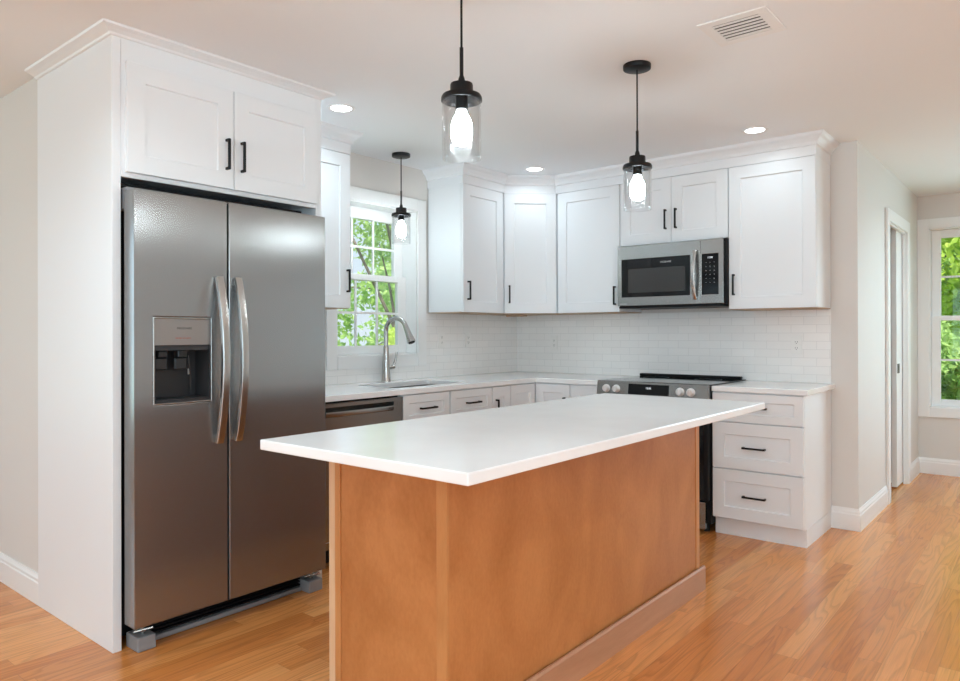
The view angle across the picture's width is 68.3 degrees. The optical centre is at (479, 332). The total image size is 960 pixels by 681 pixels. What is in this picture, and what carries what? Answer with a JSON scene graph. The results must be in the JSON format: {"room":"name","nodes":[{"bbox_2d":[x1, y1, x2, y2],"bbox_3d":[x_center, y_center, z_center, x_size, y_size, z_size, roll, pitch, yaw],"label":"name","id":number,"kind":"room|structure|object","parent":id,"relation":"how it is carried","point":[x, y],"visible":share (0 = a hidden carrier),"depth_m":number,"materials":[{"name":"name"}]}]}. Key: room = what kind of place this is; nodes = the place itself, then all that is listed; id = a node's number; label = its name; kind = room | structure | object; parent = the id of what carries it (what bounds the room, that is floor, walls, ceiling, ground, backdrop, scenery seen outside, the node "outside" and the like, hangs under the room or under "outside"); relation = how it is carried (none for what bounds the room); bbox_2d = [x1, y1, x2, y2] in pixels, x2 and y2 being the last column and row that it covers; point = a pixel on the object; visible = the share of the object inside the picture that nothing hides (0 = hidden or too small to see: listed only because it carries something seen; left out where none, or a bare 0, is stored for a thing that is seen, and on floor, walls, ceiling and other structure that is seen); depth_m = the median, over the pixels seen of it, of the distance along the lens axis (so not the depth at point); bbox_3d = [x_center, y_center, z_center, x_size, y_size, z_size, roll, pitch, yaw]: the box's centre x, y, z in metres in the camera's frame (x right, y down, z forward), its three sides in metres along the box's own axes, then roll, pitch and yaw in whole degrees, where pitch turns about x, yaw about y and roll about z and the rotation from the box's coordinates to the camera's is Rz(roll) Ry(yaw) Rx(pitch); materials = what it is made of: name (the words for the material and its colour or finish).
{"room":"kitchen","nodes":[
{"label":"kitchen","id":0,"kind":"room"},
{"bbox_2d":[0,81,28,567],"bbox_3d":[-3.086,0.037,4.182,2.600,2.417,0.100,0,0,39],"label":"wall","id":1,"kind":"structure","parent":0,"point":[14,107],"depth_m":3.44,"materials":[{"name":"white paint"}]},
{"bbox_2d":[29,78,501,572],"bbox_3d":[-0.861,0.032,4.726,0.150,2.417,3.765,0,0,39],"label":"wall","id":2,"kind":"structure","parent":0,"point":[366,172],"depth_m":3.30,"materials":[{"name":"white paint"}]},
{"bbox_2d":[0,552,37,604],"bbox_3d":[-4.761,1.178,1.899,2.600,0.136,5.555,0,0,39],"label":"baseboard","id":3,"kind":"structure","parent":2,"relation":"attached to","point":[17,576],"depth_m":3.37,"materials":[{"name":"white paint"}]},
{"bbox_2d":[321,148,350,309],"bbox_3d":[-1.053,-0.592,4.074,0.366,0.910,0.541,0,0,39],"label":"upper cabinet","id":4,"kind":"object","parent":2,"relation":"attached to","point":[335,166],"visible":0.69,"depth_m":4.11,"materials":[{"name":"white paint"}]},
{"bbox_2d":[321,121,363,154],"bbox_3d":[-1.032,-1.113,4.090,0.398,0.129,0.596,0,0,39],"label":"trim","id":5,"kind":"structure","parent":4,"relation":"attached to","point":[333,137],"depth_m":4.09,"materials":[{"name":"white paint"}]},
{"bbox_2d":[326,186,426,370],"bbox_3d":[-0.749,-0.355,4.866,0.188,1.196,0.906,0,0,39],"label":"window","id":6,"kind":"structure","parent":2,"relation":"in","point":[408,262],"depth_m":5.03,"materials":[{"name":"white paint"}]},
{"bbox_2d":[325,313,516,384],"bbox_3d":[-0.530,0.099,5.003,0.008,0.470,2.659,0,0,39],"label":"backsplash","id":7,"kind":"structure","parent":2,"relation":"attached to","point":[493,349],"depth_m":5.45,"materials":[{"name":"white tile"}]},
{"bbox_2d":[438,332,444,347],"bbox_3d":[-0.287,0.059,5.287,0.007,0.115,0.070,0,0,39],"label":"wall outlet","id":8,"kind":"object","parent":7,"relation":"attached to","point":[441,335],"visible":1,"depth_m":5.28,"materials":[{"name":"white plastic"}]},
{"bbox_2d":[465,333,470,346],"bbox_3d":[-0.092,0.062,5.525,0.007,0.115,0.070,0,0,39],"label":"wall outlet","id":9,"kind":"object","parent":7,"relation":"attached to","point":[467,335],"visible":1,"depth_m":5.52,"materials":[{"name":"white plastic"}]},
{"bbox_2d":[428,183,502,314],"bbox_3d":[-0.085,-0.593,5.253,0.366,0.910,0.478,0,0,39],"label":"upper cabinet","id":10,"kind":"object","parent":2,"relation":"attached to","point":[465,221],"visible":1,"depth_m":5.11,"materials":[{"name":"white paint"}]},
{"bbox_2d":[422,129,839,193],"bbox_3d":[0.952,-1.117,4.890,2.759,0.129,0.708,0,0,20],"label":"trim","id":11,"kind":"structure","parent":10,"relation":"attached to","point":[820,143],"depth_m":4.85,"materials":[{"name":"white paint"}]},
{"bbox_2d":[0,0,959,196],"bbox_3d":[-0.386,-1.258,2.199,9.300,0.150,11.873,0,0,39],"label":"ceiling","id":12,"kind":"structure","parent":0,"point":[558,97],"depth_m":3.15,"materials":[{"name":"white paint"}]},
{"bbox_2d":[327,104,354,112],"bbox_3d":[-0.731,-1.176,3.725,0.147,0.005,0.147,0,0,39],"label":"recessed light","id":13,"kind":"object","parent":12,"relation":"in","point":[339,108],"visible":1,"depth_m":3.72,"materials":[{"name":"white paint"}]},
{"bbox_2d":[391,152,410,244],"bbox_3d":[-0.521,-0.880,4.683,0.129,0.594,0.129,0,0,-30],"label":"pendant light","id":14,"kind":"object","parent":12,"relation":"hanging from","point":[401,213],"visible":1,"depth_m":4.66,"materials":[{"name":"black metal"}]},
{"bbox_2d":[398,215,403,220],"bbox_3d":[-0.521,-0.758,4.683,0.041,0.044,0.041,0,0,39],"label":"socket","id":15,"kind":"object","parent":14,"relation":"attached to","point":[400,217],"depth_m":4.67,"materials":[{"name":"black metal"}]},
{"bbox_2d":[441,0,481,159],"bbox_3d":[-0.058,-0.862,2.219,0.129,0.642,0.129,0,0,-30],"label":"pendant light","id":16,"kind":"object","parent":12,"relation":"hanging from","point":[461,95],"visible":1,"depth_m":2.20,"materials":[{"name":"black metal"}]},
{"bbox_2d":[455,95,467,110],"bbox_3d":[-0.058,-0.716,2.219,0.041,0.044,0.041,0,0,39],"label":"socket","id":17,"kind":"object","parent":16,"relation":"attached to","point":[461,101],"depth_m":2.20,"materials":[{"name":"black metal"}]},
{"bbox_2d":[524,167,544,171],"bbox_3d":[0.394,-1.177,5.122,0.147,0.005,0.147,0,0,39],"label":"recessed light","id":18,"kind":"object","parent":12,"relation":"in","point":[530,169],"visible":1,"depth_m":5.12,"materials":[{"name":"white paint"}]},
{"bbox_2d":[622,60,651,200],"bbox_3d":[0.697,-0.863,3.139,0.129,0.642,0.129,0,0,-30],"label":"pendant light","id":19,"kind":"object","parent":12,"relation":"hanging from","point":[637,164],"visible":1,"depth_m":3.12,"materials":[{"name":"black metal"}]},
{"bbox_2d":[633,166,641,175],"bbox_3d":[0.698,-0.717,3.139,0.041,0.044,0.041,0,0,39],"label":"socket","id":20,"kind":"object","parent":19,"relation":"attached to","point":[637,170],"depth_m":3.12,"materials":[{"name":"black metal"}]},
{"bbox_2d":[697,5,786,46],"bbox_3d":[1.018,-1.183,2.750,0.260,0.006,0.255,0,0,39],"label":"ceiling vent","id":21,"kind":"object","parent":12,"relation":"in","point":[760,21],"visible":1,"depth_m":2.74,"materials":[{"name":"white paint"}]},
{"bbox_2d":[742,126,767,133],"bbox_3d":[1.612,-1.182,4.151,0.147,0.005,0.147,0,0,39],"label":"recessed light","id":22,"kind":"object","parent":12,"relation":"in","point":[759,129],"visible":1,"depth_m":4.15,"materials":[{"name":"white paint"}]},
{"bbox_2d":[0,473,959,680],"bbox_3d":[-0.379,1.294,2.194,9.300,0.120,11.873,0,0,39],"label":"floor","id":23,"kind":"structure","parent":0,"point":[881,601],"depth_m":2.94,"materials":[{"name":"brown wood"}]},
{"bbox_2d":[37,35,321,652],"bbox_3d":[-1.375,0.031,3.339,0.812,2.417,1.000,0,0,39],"label":"tall cabinet","id":24,"kind":"object","parent":23,"relation":"on","point":[121,110],"visible":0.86,"depth_m":2.95,"materials":[{"name":"white paint"}]},
{"bbox_2d":[24,18,335,100],"bbox_3d":[-1.378,-1.161,3.341,0.815,0.033,1.105,0,0,39],"label":"trim","id":25,"kind":"structure","parent":24,"relation":"attached to","point":[103,28],"depth_m":2.97,"materials":[{"name":"white paint"}]},
{"bbox_2d":[121,183,325,652],"bbox_3d":[-1.321,0.323,3.288,0.901,1.832,0.908,0,0,39],"label":"refrigerator","id":26,"kind":"object","parent":23,"relation":"on","point":[223,300],"visible":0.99,"depth_m":2.95,"materials":[{"name":"silver metal"}]},
{"bbox_2d":[325,395,402,562],"bbox_3d":[-0.866,0.805,4.061,0.620,0.868,0.616,0,0,39],"label":"dishwasher","id":27,"kind":"object","parent":23,"relation":"on","point":[368,411],"visible":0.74,"depth_m":3.85,"materials":[{"name":"silver metal"}]},
{"bbox_2d":[398,387,491,419],"bbox_3d":[-0.408,0.803,4.632,0.646,0.872,0.840,0,0,39],"label":"base cabinet","id":28,"kind":"object","parent":23,"relation":"on","point":[420,405],"visible":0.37,"depth_m":4.41,"materials":[{"name":"white paint"}]},
{"bbox_2d":[491,385,510,407],"bbox_3d":[-0.075,0.803,5.036,0.646,0.872,0.205,0,0,39],"label":"base cabinet","id":29,"kind":"object","parent":23,"relation":"on","point":[500,394],"visible":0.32,"depth_m":4.85,"materials":[{"name":"white paint"}]},
{"bbox_2d":[329,426,705,680],"bbox_3d":[0.280,0.798,2.869,0.568,0.872,1.835,0,0,39],"label":"kitchen island","id":30,"kind":"object","parent":23,"relation":"on","point":[546,573],"visible":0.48,"depth_m":2.29,"materials":[{"name":"brown wood"}]},
{"bbox_2d":[260,393,764,485],"bbox_3d":[0.323,0.345,2.735,0.842,0.032,2.130,0,0,39],"label":"island countertop","id":31,"kind":"structure","parent":30,"relation":"on","point":[469,448],"depth_m":2.25,"materials":[{"name":"white stone"}]},
{"bbox_2d":[510,382,571,405],"bbox_3d":[0.382,0.803,5.385,0.910,0.872,0.912,0,0,39],"label":"base cabinet","id":32,"kind":"object","parent":23,"relation":"on","point":[524,393],"visible":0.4,"depth_m":5.07,"materials":[{"name":"white paint"}]},
{"bbox_2d":[325,371,629,401],"bbox_3d":[-0.080,0.349,4.645,1.156,0.032,2.658,0,0,39],"label":"countertop","id":33,"kind":"structure","parent":32,"relation":"on","point":[352,391],"depth_m":4.79,"materials":[{"name":"white stone"}]},
{"bbox_2d":[381,316,414,381],"bbox_3d":[-0.531,0.114,4.698,0.270,0.441,0.127,0,0,39],"label":"faucet","id":34,"kind":"object","parent":33,"relation":"on","point":[386,366],"visible":1,"depth_m":4.72,"materials":[{"name":"silver metal"}]},
{"bbox_2d":[390,384,433,387],"bbox_3d":[-0.429,0.466,4.595,0.394,0.198,0.704,0,0,39],"label":"sink","id":35,"kind":"object","parent":33,"relation":"in","point":[426,384],"visible":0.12,"depth_m":4.85,"materials":[{"name":"grey metal"}]},
{"bbox_2d":[570,384,596,397],"bbox_3d":[0.910,0.801,5.122,0.237,0.872,0.646,0,0,39],"label":"base cabinet","id":36,"kind":"object","parent":23,"relation":"on","point":[576,390],"visible":0.06,"depth_m":4.91,"materials":[{"name":"white paint"}]},
{"bbox_2d":[597,373,745,531],"bbox_3d":[1.278,0.769,4.770,0.776,0.931,0.720,0,0,39],"label":"range","id":37,"kind":"object","parent":23,"relation":"on","point":[647,384],"visible":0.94,"depth_m":4.43,"materials":[{"name":"silver metal"}]},
{"bbox_2d":[601,376,745,385],"bbox_3d":[1.303,0.326,4.803,0.776,0.007,0.636,0,0,39],"label":"cooktop","id":38,"kind":"object","parent":37,"relation":"in","point":[632,380],"depth_m":4.71,"materials":[{"name":"black glass"}]},
{"bbox_2d":[712,390,830,547],"bbox_3d":[1.808,0.797,4.385,0.527,0.872,0.646,0,0,39],"label":"base cabinet","id":39,"kind":"object","parent":23,"relation":"on","point":[772,464],"visible":0.85,"depth_m":4.16,"materials":[{"name":"white paint"}]},
{"bbox_2d":[712,380,834,395],"bbox_3d":[1.825,0.343,4.390,0.550,0.032,0.634,0,0,39],"label":"countertop","id":40,"kind":"structure","parent":39,"relation":"on","point":[761,387],"depth_m":4.25,"materials":[{"name":"white stone"}]},
{"bbox_2d":[521,140,862,508],"bbox_3d":[1.365,0.027,5.257,2.617,2.417,0.120,0,0,39],"label":"wall","id":41,"kind":"structure","parent":0,"point":[845,160],"depth_m":4.43,"materials":[{"name":"white paint"}]},
{"bbox_2d":[474,193,577,316],"bbox_3d":[0.358,-0.585,5.593,0.618,0.926,0.618,0,0,39],"label":"upper cabinet","id":42,"kind":"object","parent":41,"relation":"attached to","point":[530,271],"visible":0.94,"depth_m":5.36,"materials":[{"name":"white paint"}]},
{"bbox_2d":[557,185,641,314],"bbox_3d":[0.882,-0.595,5.326,0.541,0.910,0.366,0,0,39],"label":"upper cabinet","id":43,"kind":"object","parent":41,"relation":"attached to","point":[588,221],"visible":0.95,"depth_m":5.20,"materials":[{"name":"white paint"}]},
{"bbox_2d":[517,309,830,383],"bbox_3d":[1.266,0.095,5.255,2.464,0.470,0.008,0,0,39],"label":"backsplash","id":44,"kind":"structure","parent":41,"relation":"attached to","point":[751,345],"depth_m":5.08,"materials":[{"name":"white tile"}]},
{"bbox_2d":[551,336,557,349],"bbox_3d":[0.606,0.088,5.786,0.070,0.115,0.007,0,0,39],"label":"wall outlet","id":45,"kind":"object","parent":44,"relation":"attached to","point":[554,339],"visible":1,"depth_m":5.78,"materials":[{"name":"white plastic"}]},
{"bbox_2d":[791,336,801,353],"bbox_3d":[2.055,0.085,4.597,0.070,0.115,0.007,0,0,39],"label":"wall outlet","id":46,"kind":"object","parent":44,"relation":"attached to","point":[796,341],"visible":1,"depth_m":4.60,"materials":[{"name":"white plastic"}]},
{"bbox_2d":[620,168,728,246],"bbox_3d":[1.390,-0.828,4.909,0.773,0.450,0.366,0,0,39],"label":"upper cabinet","id":47,"kind":"object","parent":41,"relation":"attached to","point":[695,206],"visible":0.86,"depth_m":4.76,"materials":[{"name":"white paint"}]},
{"bbox_2d":[618,238,728,309],"bbox_3d":[1.370,-0.384,4.873,0.762,0.436,0.441,0,0,39],"label":"microwave","id":48,"kind":"object","parent":47,"relation":"attached to","point":[694,274],"visible":1,"depth_m":4.72,"materials":[{"name":"silver metal"}]},
{"bbox_2d":[729,155,830,310],"bbox_3d":[1.893,-0.600,4.496,0.525,0.910,0.366,0,0,39],"label":"upper cabinet","id":49,"kind":"object","parent":41,"relation":"attached to","point":[779,211],"visible":1,"depth_m":4.37,"materials":[{"name":"white paint"}]},
{"bbox_2d":[861,144,917,504],"bbox_3d":[3.120,0.022,5.351,0.022,2.417,2.253,0,0,39],"label":"wall","id":50,"kind":"structure","parent":0,"point":[881,189],"depth_m":4.86,"materials":[{"name":"white paint"}]},
{"bbox_2d":[831,486,887,531],"bbox_3d":[2.560,1.163,4.753,0.166,0.136,0.886,0,0,39],"label":"baseboard","id":51,"kind":"structure","parent":50,"relation":"attached to","point":[852,519],"depth_m":4.45,"materials":[{"name":"white paint"}]},
{"bbox_2d":[885,207,910,504],"bbox_3d":[3.315,0.169,5.649,0.140,2.123,1.438,0,0,39],"label":"door frame","id":52,"kind":"structure","parent":50,"relation":"in","point":[897,241],"depth_m":5.59,"materials":[{"name":"white paint"}]},
{"bbox_2d":[917,192,959,460],"bbox_3d":[4.806,0.018,5.521,5.200,2.417,0.150,0,0,39],"label":"wall","id":53,"kind":"structure","parent":0,"point":[939,438],"depth_m":6.12,"materials":[{"name":"white paint"}]},
{"bbox_2d":[911,457,959,480],"bbox_3d":[5.144,1.156,4.811,3.783,0.136,0.521,0,0,39],"label":"baseboard","id":54,"kind":"structure","parent":53,"relation":"attached to","point":[946,467],"depth_m":6.09,"materials":[{"name":"white paint"}]},
{"bbox_2d":[917,216,959,418],"bbox_3d":[4.253,-0.124,5.950,0.968,1.719,0.148,0,0,39],"label":"window","id":55,"kind":"structure","parent":53,"relation":"in","point":[930,403],"depth_m":6.17,"materials":[{"name":"white paint"}]},
{"label":"outside","id":56,"kind":"structure","parent":0,"visible":0},
{"bbox_3d":[20.204,1.705,30.257,80.000,0.050,57.327,0,0,39],"label":"lawn","id":57,"kind":"structure","parent":56,"visible":0},
{"bbox_2d":[337,243,394,345],"bbox_3d":[-1.760,-0.507,18.030,5.575,4.550,5.602,0,0,39],"label":"leafy tree","id":58,"kind":"object","parent":57,"relation":"on","point":[383,288],"visible":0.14,"depth_m":17.12,"materials":[{"name":"green plant"}]},
{"bbox_2d":[353,219,394,326],"bbox_3d":[-1.304,-0.891,11.937,3.483,5.207,3.474,0,0,39],"label":"leafy tree","id":59,"kind":"object","parent":57,"relation":"on","point":[378,230],"visible":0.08,"depth_m":12.15,"materials":[{"name":"green plant"}]},
{"bbox_2d":[941,237,959,336],"bbox_3d":[7.020,-1.060,10.089,3.910,5.484,3.855,0,0,39],"label":"tree","id":60,"kind":"object","parent":57,"relation":"on","point":[950,300],"visible":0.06,"depth_m":9.97,"materials":[{"name":"green plant"}]},
{"bbox_2d":[941,321,959,399],"bbox_3d":[5.335,0.705,8.011,2.091,1.952,1.784,0,0,39],"label":"shrub","id":61,"kind":"object","parent":57,"relation":"on","point":[950,370],"visible":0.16,"depth_m":7.63,"materials":[{"name":"green plant"}]},
{"bbox_2d":[941,240,959,388],"bbox_3d":[9.210,-1.849,14.889,6.433,7.245,6.150,0,0,5],"label":"tree","id":62,"kind":"object","parent":57,"relation":"on","point":[947,261],"visible":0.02,"depth_m":13.46,"materials":[{"name":"green plant"}]},
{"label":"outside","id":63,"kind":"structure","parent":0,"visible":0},
{"bbox_3d":[-23.924,1.787,8.262,39.700,0.050,32.672,0,0,39],"label":"lawn","id":64,"kind":"structure","parent":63,"visible":0},
{"bbox_2d":[380,327,394,344],"bbox_3d":[-1.178,0.784,10.422,1.318,1.848,1.738,0,0,31],"label":"flowering shrub","id":65,"kind":"object","parent":64,"relation":"on","point":[391,333],"visible":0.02,"depth_m":9.93,"materials":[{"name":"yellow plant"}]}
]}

